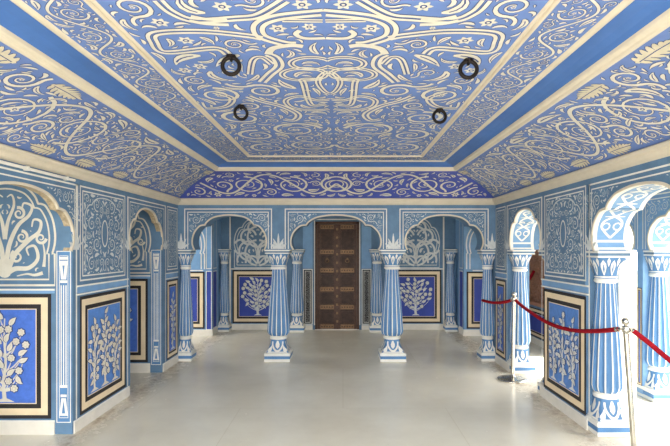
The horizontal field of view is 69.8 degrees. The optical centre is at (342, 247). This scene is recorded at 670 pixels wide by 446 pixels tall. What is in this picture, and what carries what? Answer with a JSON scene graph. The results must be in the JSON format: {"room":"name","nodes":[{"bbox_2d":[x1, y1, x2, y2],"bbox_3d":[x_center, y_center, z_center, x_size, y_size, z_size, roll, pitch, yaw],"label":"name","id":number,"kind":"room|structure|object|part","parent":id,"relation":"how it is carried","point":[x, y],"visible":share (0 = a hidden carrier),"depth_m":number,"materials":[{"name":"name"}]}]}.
{"room":"historic interior","nodes":[
{"label":"historic interior","id":0,"kind":"room"},
{"bbox_2d":[0,184,75,434],"bbox_3d":[-2.913,0.470,4.227,1.174,2.260,0.236,0,0,0],"label":"wall","id":1,"kind":"structure","parent":0,"point":[38,278],"depth_m":4.12,"materials":[{"name":"blue paint"}]},
{"bbox_3d":[-2.902,0.930,4.122,0.795,1.070,0.002,0,0,0],"label":"dado panel","id":2,"kind":"part","parent":1,"relation":"part of","materials":[{"name":"blue paint"}]},
{"bbox_3d":[-2.978,1.540,4.119,1.005,0.120,0.012,0,0,0],"label":"skirting","id":3,"kind":"part","parent":1,"relation":"part of","materials":[{"name":"white paint"}]},
{"bbox_3d":[-2.978,0.370,4.119,1.005,0.040,0.012,0,0,0],"label":"chair rail","id":4,"kind":"part","parent":1,"relation":"part of","materials":[{"name":"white paint"}]},
{"bbox_2d":[0,159,180,433],"bbox_3d":[-2.354,0.230,3.780,0.091,2.740,6.560,0,0,0],"label":"wall","id":5,"kind":"structure","parent":0,"point":[100,218],"depth_m":4.68,"materials":[{"name":"blue paint"}]},
{"bbox_2d":[0,160,75,181],"bbox_3d":[-2.307,-0.580,2.810,0.032,0.032,2.620,0,0,0],"label":"conduit pipe","id":6,"kind":"object","parent":5,"relation":"attached to","point":[25,168],"visible":1,"depth_m":3.58,"materials":[{"name":"white paint"}]},
{"bbox_3d":[-2.321,-0.271,3.433,0.001,0.568,1.545,0,0,0],"label":"arch frame","id":7,"kind":"part","parent":5,"relation":"part of","materials":[{"name":"blue paint"}]},
{"bbox_3d":[-2.319,1.548,4.678,0.012,0.105,1.075,0,0,0],"label":"skirting","id":8,"kind":"part","parent":5,"relation":"part of","materials":[{"name":"white paint"}]},
{"bbox_3d":[-2.320,-0.130,4.675,0.003,0.850,0.880,0,0,0],"label":"lace panel","id":9,"kind":"part","parent":5,"relation":"part of","materials":[{"name":"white paint"}]},
{"bbox_3d":[-2.322,0.955,4.683,0.002,1.050,0.895,0,0,0],"label":"dado panel","id":10,"kind":"part","parent":5,"relation":"part of","materials":[{"name":"blue paint"}]},
{"bbox_3d":[-2.319,0.371,4.685,0.012,0.087,0.990,0,0,0],"label":"chair rail","id":11,"kind":"part","parent":5,"relation":"part of","materials":[{"name":"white paint"}]},
{"bbox_3d":[-2.321,-0.271,5.725,0.001,0.568,1.090,0,0,0],"label":"arch frame","id":12,"kind":"part","parent":5,"relation":"part of","materials":[{"name":"blue paint"}]},
{"bbox_3d":[-2.319,1.548,6.465,0.012,0.105,0.550,0,0,0],"label":"skirting","id":13,"kind":"part","parent":5,"relation":"part of","materials":[{"name":"white paint"}]},
{"bbox_3d":[-2.319,0.371,6.515,0.012,0.087,0.450,0,0,0],"label":"chair rail","id":14,"kind":"part","parent":5,"relation":"part of","materials":[{"name":"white paint"}]},
{"bbox_3d":[-2.320,-0.130,6.532,0.003,0.850,0.405,0,0,0],"label":"lace panel","id":15,"kind":"part","parent":5,"relation":"part of","materials":[{"name":"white paint"}]},
{"bbox_3d":[-2.322,0.955,6.537,0.002,1.050,0.415,0,0,0],"label":"dado panel","id":16,"kind":"part","parent":5,"relation":"part of","materials":[{"name":"blue paint"}]},
{"bbox_2d":[130,210,163,372],"bbox_3d":[-2.913,0.470,6.267,1.174,2.260,0.236,0,0,0],"label":"wall","id":17,"kind":"structure","parent":0,"point":[146,262],"depth_m":6.16,"materials":[{"name":"blue paint"}]},
{"bbox_3d":[-2.902,0.930,6.162,0.795,1.070,0.002,0,0,0],"label":"dado panel","id":18,"kind":"part","parent":17,"relation":"part of","materials":[{"name":"blue paint"}]},
{"bbox_3d":[-2.978,1.540,6.159,1.005,0.120,0.012,0,0,0],"label":"skirting","id":19,"kind":"part","parent":17,"relation":"part of","materials":[{"name":"white paint"}]},
{"bbox_3d":[-2.978,0.370,6.159,1.005,0.040,0.012,0,0,0],"label":"chair rail","id":20,"kind":"part","parent":17,"relation":"part of","materials":[{"name":"blue paint"}]},
{"bbox_2d":[190,219,220,335],"bbox_3d":[-2.932,0.420,9.063,1.117,2.360,0.671,0,0,0],"label":"wall","id":21,"kind":"structure","parent":0,"point":[205,271],"depth_m":8.74,"materials":[{"name":"blue paint"}]},
{"bbox_3d":[-2.995,0.950,8.737,0.950,1.040,0.002,0,0,0],"label":"dado panel","id":22,"kind":"part","parent":21,"relation":"part of","materials":[{"name":"blue paint"}]},
{"bbox_3d":[-2.938,1.542,8.734,1.105,0.115,0.012,0,0,0],"label":"skirting","id":23,"kind":"part","parent":21,"relation":"part of","materials":[{"name":"white paint"}]},
{"bbox_3d":[-2.441,0.395,8.736,0.104,2.190,0.002,0,0,0],"label":"narrow panel","id":24,"kind":"part","parent":21,"relation":"part of","materials":[{"name":"blue paint"}]},
{"bbox_3d":[-2.379,1.542,8.915,0.012,0.115,0.370,0,0,0],"label":"skirting","id":25,"kind":"part","parent":21,"relation":"part of","materials":[{"name":"white paint"}]},
{"bbox_3d":[-2.381,0.390,8.920,0.002,2.180,0.260,0,0,0],"label":"jamb panel","id":26,"kind":"part","parent":21,"relation":"part of","materials":[{"name":"blue paint"}]},
{"bbox_2d":[0,0,669,197],"bbox_3d":[-0.940,-1.023,3.490,9.120,0.654,6.580,0,0,0],"label":"ceiling","id":27,"kind":"structure","parent":0,"point":[315,77],"depth_m":3.02,"materials":[{"name":"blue paint"}]},
{"bbox_2d":[220,54,241,76],"bbox_3d":[-0.615,-1.000,2.637,0.114,0.115,0.056,0,0,0],"label":"ring","id":28,"kind":"object","parent":27,"relation":"hanging from","point":[231,57],"visible":1,"depth_m":2.63,"materials":[{"name":"metal"}]},
{"bbox_2d":[233,104,248,120],"bbox_3d":[-0.756,-1.000,3.556,0.109,0.115,0.056,0,0,-5],"label":"ring","id":29,"kind":"object","parent":27,"relation":"hanging from","point":[241,106],"visible":1,"depth_m":3.54,"materials":[{"name":"metal"}]},
{"bbox_2d":[83,0,560,156],"bbox_3d":[-0.088,-1.055,3.022,2.043,0.014,5.045,0,0,0],"label":"trim","id":30,"kind":"structure","parent":27,"relation":"attached to","point":[550,5],"depth_m":2.85,"materials":[{"name":"beige paint"}]},
{"bbox_2d":[10,0,633,161],"bbox_3d":[-0.088,-1.055,3.180,2.673,0.014,5.360,0,0,0],"label":"trim","id":31,"kind":"structure","parent":27,"relation":"attached to","point":[622,5],"depth_m":2.91,"materials":[{"name":"beige paint"}]},
{"bbox_3d":[-0.088,-1.058,2.997,1.944,0.004,4.994,0,0,0],"label":"painted panel","id":32,"kind":"part","parent":27,"relation":"part of","materials":[{"name":"blue paint"}]},
{"bbox_2d":[0,8,669,170],"bbox_3d":[-0.088,-1.003,3.269,3.031,0.074,5.539,0,0,0],"label":"trim","id":33,"kind":"structure","parent":27,"relation":"attached to","point":[659,24],"depth_m":3.06,"materials":[{"name":"beige paint"}]},
{"bbox_2d":[432,108,446,123],"bbox_3d":[0.734,-1.000,3.650,0.115,0.115,0.056,0,0,0],"label":"ring","id":34,"kind":"object","parent":27,"relation":"hanging from","point":[439,110],"visible":1,"depth_m":3.64,"materials":[{"name":"metal"}]},
{"bbox_2d":[458,58,478,79],"bbox_3d":[0.703,-1.000,2.689,0.114,0.115,0.056,0,0,0],"label":"ring","id":35,"kind":"object","parent":27,"relation":"hanging from","point":[468,61],"visible":1,"depth_m":2.68,"materials":[{"name":"metal"}]},
{"bbox_2d":[0,301,669,445],"bbox_3d":[3.000,1.675,3.500,26.000,0.150,25.000,0,0,0],"label":"floor","id":36,"kind":"structure","parent":0,"point":[335,389],"depth_m":4.97,"materials":[{"name":"beige stone"}]},
{"bbox_2d":[178,250,196,361],"bbox_3d":[-2.255,0.812,6.880,0.240,1.575,0.240,0,0,0],"label":"fluted column","id":37,"kind":"structure","parent":36,"relation":"on","point":[186,351],"depth_m":6.81,"materials":[{"name":"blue paint"}]},
{"bbox_2d":[218,249,231,331],"bbox_3d":[-2.290,0.812,9.265,0.233,1.575,0.233,0,0,0],"label":"fluted column","id":38,"kind":"structure","parent":36,"relation":"on","point":[224,325],"depth_m":9.19,"materials":[{"name":"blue paint"}]},
{"bbox_2d":[264,250,292,361],"bbox_3d":[-0.925,0.812,6.910,0.364,1.575,0.364,0,0,0],"label":"fluted column","id":39,"kind":"structure","parent":36,"relation":"on","point":[279,350],"depth_m":6.79,"materials":[{"name":"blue paint"}]},
{"bbox_2d":[290,249,304,331],"bbox_3d":[-0.885,0.812,9.235,0.298,1.575,0.298,0,0,0],"label":"fluted column","id":40,"kind":"structure","parent":36,"relation":"on","point":[297,324],"depth_m":9.14,"materials":[{"name":"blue paint"}]},
{"bbox_2d":[369,249,382,331],"bbox_3d":[0.655,0.812,9.235,0.298,1.575,0.298,0,0,0],"label":"fluted column","id":41,"kind":"structure","parent":36,"relation":"on","point":[376,304],"depth_m":9.14,"materials":[{"name":"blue paint"}]},
{"bbox_2d":[378,250,405,361],"bbox_3d":[0.705,0.812,6.910,0.364,1.575,0.364,0,0,0],"label":"fluted column","id":42,"kind":"structure","parent":36,"relation":"on","point":[391,350],"depth_m":6.79,"materials":[{"name":"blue paint"}]},
{"bbox_2d":[443,249,457,331],"bbox_3d":[2.070,0.812,9.265,0.233,1.575,0.233,0,0,0],"label":"fluted column","id":43,"kind":"structure","parent":36,"relation":"on","point":[449,325],"depth_m":9.19,"materials":[{"name":"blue paint"}]},
{"bbox_2d":[477,250,495,361],"bbox_3d":[2.070,0.812,6.880,0.240,1.575,0.240,0,0,0],"label":"fluted column","id":44,"kind":"structure","parent":36,"relation":"on","point":[486,351],"depth_m":6.81,"materials":[{"name":"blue paint"}]},
{"bbox_2d":[497,292,527,383],"bbox_3d":[2.055,1.065,5.820,0.352,1.069,0.352,0,0,0],"label":"barrier post","id":45,"kind":"object","parent":36,"relation":"on","point":[512,379],"visible":0.97,"depth_m":5.80,"materials":[{"name":"metal"}]},
{"bbox_2d":[481,299,511,303],"bbox_3d":[2.026,0.686,6.322,0.055,0.149,0.944,0,0,-7],"label":"rope","id":46,"kind":"object","parent":45,"relation":"hanging from","point":[482,300],"visible":0.95,"depth_m":6.30,"materials":[{"name":"red fabric"}]},
{"bbox_2d":[514,299,620,332],"bbox_3d":[2.125,0.707,4.751,0.062,0.189,2.086,0,0,-2],"label":"rope","id":47,"kind":"object","parent":45,"relation":"hanging from","point":[613,329],"visible":0.95,"depth_m":4.52,"materials":[{"name":"red fabric"}]},
{"bbox_2d":[507,250,535,373],"bbox_3d":[2.302,0.812,6.250,0.302,1.575,0.302,0,0,0],"label":"fluted column","id":48,"kind":"structure","parent":36,"relation":"on","point":[520,259],"depth_m":6.15,"materials":[{"name":"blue paint"}]},
{"bbox_2d":[537,250,544,393],"bbox_3d":[2.302,0.812,5.160,0.302,1.575,0.302,0,0,0],"label":"fluted column","id":49,"kind":"structure","parent":36,"relation":"on","point":[541,252],"depth_m":5.25,"materials":[{"name":"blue paint"}]},
{"bbox_2d":[585,251,632,436],"bbox_3d":[2.302,0.812,4.205,0.302,1.575,0.302,0,0,0],"label":"fluted column","id":50,"kind":"structure","parent":36,"relation":"on","point":[607,417],"depth_m":4.11,"materials":[{"name":"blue paint"}]},
{"bbox_2d":[619,268,636,304],"bbox_3d":[8.550,1.120,6.500,0.400,1.000,19.000,0,0,0],"label":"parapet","id":51,"kind":"object","parent":36,"relation":"on","point":[627,276],"depth_m":14.12,"materials":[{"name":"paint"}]},
{"bbox_2d":[620,318,636,445],"bbox_3d":[2.225,1.065,3.660,0.352,1.069,0.352,0,0,0],"label":"barrier post","id":52,"kind":"object","parent":36,"relation":"on","point":[625,328],"visible":1,"depth_m":3.64,"materials":[{"name":"metal"}]},
{"bbox_2d":[630,328,669,362],"bbox_3d":[2.617,0.785,3.372,1.030,0.357,0.084,0,0,35],"label":"rope","id":53,"kind":"object","parent":52,"relation":"hanging from","point":[634,331],"visible":0.97,"depth_m":3.58,"materials":[{"name":"red fabric"}]},
{"bbox_2d":[636,250,669,402],"bbox_3d":[3.360,0.812,5.110,0.302,1.575,0.302,0,0,0],"label":"fluted column","id":54,"kind":"structure","parent":36,"relation":"on","point":[656,389],"depth_m":5.03,"materials":[{"name":"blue paint"}]},
{"bbox_2d":[221,217,454,329],"bbox_3d":[-0.125,0.300,9.517,7.250,2.600,0.266,0,0,0],"label":"wall","id":55,"kind":"structure","parent":0,"point":[422,271],"depth_m":9.40,"materials":[{"name":"blue paint"}]},
{"bbox_3d":[-1.665,1.542,9.394,1.240,0.115,0.012,0,0,0],"label":"skirting","id":56,"kind":"part","parent":55,"relation":"part of","materials":[{"name":"white paint"}]},
{"bbox_3d":[-1.665,0.950,9.397,1.000,1.040,0.002,0,0,0],"label":"dado panel","id":57,"kind":"part","parent":55,"relation":"part of","materials":[{"name":"blue paint"}]},
{"bbox_3d":[-0.690,-0.060,9.397,0.190,0.920,0.001,0,0,0],"label":"plain panel","id":58,"kind":"part","parent":55,"relation":"part of","materials":[{"name":"blue paint"}]},
{"bbox_3d":[-0.690,0.955,9.396,0.190,1.090,0.002,0,0,0],"label":"narrow panel","id":59,"kind":"part","parent":55,"relation":"part of","materials":[{"name":"black paint"}]},
{"bbox_3d":[-0.690,1.555,9.394,0.190,0.090,0.012,0,0,0],"label":"skirting","id":60,"kind":"part","parent":55,"relation":"part of","materials":[{"name":"white paint"}]},
{"bbox_2d":[315,222,358,329],"bbox_3d":[-0.115,0.545,9.465,0.860,2.120,0.210,0,0,0],"label":"door","id":61,"kind":"structure","parent":55,"relation":"in","point":[336,243],"depth_m":9.40,"materials":[{"name":"brown wood"}]},
{"bbox_3d":[-0.312,-0.412,9.408,0.261,0.085,0.024,0,0,0],"label":"rail","id":62,"kind":"part","parent":61,"relation":"part of","materials":[{"name":"brown wood"}]},
{"bbox_3d":[-0.312,0.077,9.408,0.261,0.085,0.024,0,0,0],"label":"rail","id":63,"kind":"part","parent":61,"relation":"part of","materials":[{"name":"gold metal"}]},
{"bbox_3d":[-0.312,0.438,9.408,0.261,0.085,0.024,0,0,0],"label":"rail","id":64,"kind":"part","parent":61,"relation":"part of","materials":[{"name":"brown wood"}]},
{"bbox_3d":[-0.312,0.807,9.408,0.261,0.085,0.024,0,0,0],"label":"rail","id":65,"kind":"part","parent":61,"relation":"part of","materials":[{"name":"brown wood"}]},
{"bbox_3d":[-0.312,1.157,9.408,0.261,0.085,0.024,0,0,0],"label":"rail","id":66,"kind":"part","parent":61,"relation":"part of","materials":[{"name":"gold metal"}]},
{"bbox_3d":[-0.312,1.538,9.408,0.261,0.085,0.024,0,0,0],"label":"rail","id":67,"kind":"part","parent":61,"relation":"part of","materials":[{"name":"brown wood"}]},
{"bbox_3d":[-0.312,-0.160,9.412,0.241,0.364,0.015,0,0,0],"label":"panel","id":68,"kind":"part","parent":61,"relation":"part of","materials":[{"name":"brown wood"}]},
{"bbox_3d":[-0.312,0.260,9.412,0.241,0.244,0.015,0,0,0],"label":"panel","id":69,"kind":"part","parent":61,"relation":"part of","materials":[{"name":"brown wood"}]},
{"bbox_3d":[-0.312,0.630,9.412,0.241,0.244,0.015,0,0,0],"label":"panel","id":70,"kind":"part","parent":61,"relation":"part of","materials":[{"name":"brown wood"}]},
{"bbox_3d":[-0.312,0.980,9.412,0.241,0.244,0.015,0,0,0],"label":"panel","id":71,"kind":"part","parent":61,"relation":"part of","materials":[{"name":"brown wood"}]},
{"bbox_3d":[-0.312,1.360,9.412,0.241,0.244,0.015,0,0,0],"label":"panel","id":72,"kind":"part","parent":61,"relation":"part of","materials":[{"name":"brown wood"}]},
{"bbox_3d":[0.083,-0.160,9.412,0.241,0.364,0.015,0,0,0],"label":"panel","id":73,"kind":"part","parent":61,"relation":"part of","materials":[{"name":"brown wood"}]},
{"bbox_3d":[0.083,0.260,9.412,0.241,0.244,0.015,0,0,0],"label":"panel","id":74,"kind":"part","parent":61,"relation":"part of","materials":[{"name":"brown wood"}]},
{"bbox_3d":[0.083,0.630,9.412,0.241,0.244,0.015,0,0,0],"label":"panel","id":75,"kind":"part","parent":61,"relation":"part of","materials":[{"name":"brown wood"}]},
{"bbox_3d":[0.083,0.980,9.412,0.241,0.244,0.015,0,0,0],"label":"panel","id":76,"kind":"part","parent":61,"relation":"part of","materials":[{"name":"brown wood"}]},
{"bbox_3d":[0.083,1.360,9.412,0.241,0.244,0.015,0,0,0],"label":"panel","id":77,"kind":"part","parent":61,"relation":"part of","materials":[{"name":"brown wood"}]},
{"bbox_3d":[0.083,-0.412,9.408,0.261,0.085,0.024,0,0,0],"label":"rail","id":78,"kind":"part","parent":61,"relation":"part of","materials":[{"name":"gold metal"}]},
{"bbox_3d":[0.083,0.077,9.408,0.261,0.085,0.024,0,0,0],"label":"rail","id":79,"kind":"part","parent":61,"relation":"part of","materials":[{"name":"gold metal"}]},
{"bbox_3d":[0.083,0.438,9.408,0.261,0.085,0.024,0,0,0],"label":"rail","id":80,"kind":"part","parent":61,"relation":"part of","materials":[{"name":"brown wood"}]},
{"bbox_3d":[0.083,0.807,9.408,0.261,0.085,0.024,0,0,0],"label":"rail","id":81,"kind":"part","parent":61,"relation":"part of","materials":[{"name":"brown wood"}]},
{"bbox_3d":[0.083,1.157,9.408,0.261,0.085,0.024,0,0,0],"label":"rail","id":82,"kind":"part","parent":61,"relation":"part of","materials":[{"name":"gold metal"}]},
{"bbox_3d":[0.083,1.538,9.408,0.261,0.085,0.024,0,0,0],"label":"rail","id":83,"kind":"part","parent":61,"relation":"part of","materials":[{"name":"brown wood"}]},
{"bbox_3d":[0.460,1.555,9.394,0.190,0.090,0.012,0,0,0],"label":"skirting","id":84,"kind":"part","parent":55,"relation":"part of","materials":[{"name":"white paint"}]},
{"bbox_3d":[0.460,-0.060,9.397,0.190,0.920,0.001,0,0,0],"label":"plain panel","id":85,"kind":"part","parent":55,"relation":"part of","materials":[{"name":"blue paint"}]},
{"bbox_3d":[0.460,0.955,9.396,0.190,1.090,0.002,0,0,0],"label":"narrow panel","id":86,"kind":"part","parent":55,"relation":"part of","materials":[{"name":"black paint"}]},
{"bbox_3d":[1.425,0.950,9.397,1.000,1.040,0.002,0,0,0],"label":"dado panel","id":87,"kind":"part","parent":55,"relation":"part of","materials":[{"name":"blue paint"}]},
{"bbox_3d":[1.425,1.542,9.394,1.240,0.115,0.012,0,0,0],"label":"skirting","id":88,"kind":"part","parent":55,"relation":"part of","materials":[{"name":"white paint"}]},
{"bbox_2d":[178,205,539,249],"bbox_3d":[-0.147,-0.554,6.906,6.715,1.173,0.308,0,0,0],"label":"wall","id":89,"kind":"structure","parent":0,"point":[279,224],"depth_m":6.76,"materials":[{"name":"blue paint"}]},
{"bbox_3d":[-1.617,-0.271,6.756,1.235,0.568,0.001,0,0,0],"label":"arch frame","id":90,"kind":"part","parent":89,"relation":"part of","materials":[{"name":"blue paint"}]},
{"bbox_3d":[-0.100,-0.271,6.756,1.440,0.568,0.001,0,0,0],"label":"arch frame","id":91,"kind":"part","parent":89,"relation":"part of","materials":[{"name":"paint"}]},
{"bbox_3d":[1.423,-0.271,6.756,1.255,0.568,0.001,0,0,0],"label":"arch frame","id":92,"kind":"part","parent":89,"relation":"part of","materials":[{"name":"blue paint"}]},
{"bbox_2d":[455,219,482,335],"bbox_3d":[2.694,0.420,9.063,1.012,2.360,0.671,0,0,0],"label":"wall","id":93,"kind":"structure","parent":0,"point":[468,264],"depth_m":8.74,"materials":[{"name":"blue paint"}]},
{"bbox_3d":[2.194,1.542,8.915,0.012,0.115,0.370,0,0,0],"label":"skirting","id":94,"kind":"part","parent":93,"relation":"part of","materials":[{"name":"white paint"}]},
{"bbox_3d":[2.196,0.390,8.920,0.002,2.180,0.260,0,0,0],"label":"jamb panel","id":95,"kind":"part","parent":93,"relation":"part of","materials":[{"name":"blue paint"}]},
{"bbox_3d":[2.700,1.542,8.734,1.000,0.115,0.012,0,0,0],"label":"skirting","id":96,"kind":"part","parent":93,"relation":"part of","materials":[{"name":"white paint"}]},
{"bbox_3d":[2.715,0.950,8.737,0.930,1.040,0.002,0,0,0],"label":"dado panel","id":97,"kind":"part","parent":93,"relation":"part of","materials":[{"name":"blue paint"}]},
{"bbox_2d":[492,156,669,429],"bbox_3d":[2.290,0.230,3.780,0.316,2.740,6.560,0,0,0],"label":"wall","id":98,"kind":"structure","parent":0,"point":[593,214],"depth_m":4.53,"materials":[{"name":"blue paint"}]},
{"bbox_2d":[0,139,669,204],"bbox_3d":[-0.088,-0.652,3.630,4.473,0.095,6.260,0,0,0],"label":"trim","id":99,"kind":"structure","parent":98,"relation":"attached to","point":[660,150],"depth_m":4.75,"materials":[{"name":"beige paint"}]},
{"bbox_3d":[2.143,-0.130,6.532,0.003,0.850,0.405,0,0,0],"label":"lace panel","id":100,"kind":"part","parent":98,"relation":"part of","materials":[{"name":"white paint"}]},
{"bbox_3d":[2.145,0.955,6.537,0.002,1.050,0.415,0,0,0],"label":"dado panel","id":101,"kind":"part","parent":98,"relation":"part of","materials":[{"name":"blue paint"}]},
{"bbox_3d":[2.142,0.371,6.515,0.012,0.087,0.450,0,0,0],"label":"chair rail","id":102,"kind":"part","parent":98,"relation":"part of","materials":[{"name":"blue paint"}]},
{"bbox_3d":[2.142,1.548,6.465,0.012,0.105,0.550,0,0,0],"label":"skirting","id":103,"kind":"part","parent":98,"relation":"part of","materials":[{"name":"white paint"}]},
{"bbox_3d":[2.144,-0.271,5.725,0.001,0.568,1.090,0,0,0],"label":"arch frame","id":104,"kind":"part","parent":98,"relation":"part of","materials":[{"name":"paint"}]},
{"bbox_2d":[529,270,534,280],"bbox_3d":[2.679,0.568,7.504,0.077,0.392,1.464,0,0,44],"label":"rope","id":105,"kind":"object","parent":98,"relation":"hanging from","point":[533,271],"visible":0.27,"depth_m":7.95,"materials":[{"name":"red fabric"}]},
{"bbox_3d":[2.142,1.548,4.713,0.012,0.105,1.005,0,0,0],"label":"skirting","id":106,"kind":"part","parent":98,"relation":"part of","materials":[{"name":"white paint"}]},
{"bbox_3d":[2.143,-0.130,4.675,0.003,0.850,0.880,0,0,0],"label":"lace panel","id":107,"kind":"part","parent":98,"relation":"part of","materials":[{"name":"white paint"}]},
{"bbox_3d":[2.145,0.955,4.683,0.002,1.050,0.895,0,0,0],"label":"dado panel","id":108,"kind":"part","parent":98,"relation":"part of","materials":[{"name":"blue paint"}]},
{"bbox_3d":[2.142,0.371,4.685,0.012,0.087,0.990,0,0,0],"label":"chair rail","id":109,"kind":"part","parent":98,"relation":"part of","materials":[{"name":"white paint"}]},
{"bbox_3d":[2.144,-0.271,3.425,0.001,0.568,1.530,0,0,0],"label":"arch frame","id":110,"kind":"part","parent":98,"relation":"part of","materials":[{"name":"paint"}]},
{"bbox_2d":[529,189,669,396],"bbox_3d":[3.354,0.230,5.800,0.312,2.740,7.600,0,0,0],"label":"wall","id":111,"kind":"structure","parent":0,"point":[650,226],"depth_m":5.14,"materials":[{"name":"blue paint"}]},
{"bbox_2d":[529,250,544,307],"bbox_3d":[3.270,0.180,7.925,0.160,1.560,1.250,0,0,0],"label":"window","id":112,"kind":"structure","parent":111,"relation":"in","point":[536,263],"depth_m":8.04,"materials":[{"name":"wood"}]},
{"bbox_3d":[3.270,0.180,7.925,0.160,1.560,1.250,0,0,0],"label":"frame","id":113,"kind":"part","parent":112,"relation":"part of","materials":[{"name":"wood"}]},
{"bbox_3d":[3.204,1.548,8.075,0.012,0.105,2.050,0,0,0],"label":"skirting","id":114,"kind":"part","parent":111,"relation":"part of","materials":[{"name":"white paint"}]},
{"bbox_3d":[3.206,-0.271,6.080,0.001,0.568,1.720,0,0,0],"label":"arch frame","id":115,"kind":"part","parent":111,"relation":"part of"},
{"bbox_3d":[3.207,0.955,5.192,0.002,1.050,0.085,0,0,0],"label":"dado panel","id":116,"kind":"part","parent":111,"relation":"part of","materials":[{"name":"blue paint"}]},
{"bbox_3d":[3.206,-0.271,4.220,0.001,0.568,1.840,0,0,0],"label":"arch frame","id":117,"kind":"part","parent":111,"relation":"part of","materials":[{"name":"paint"}]}
]}

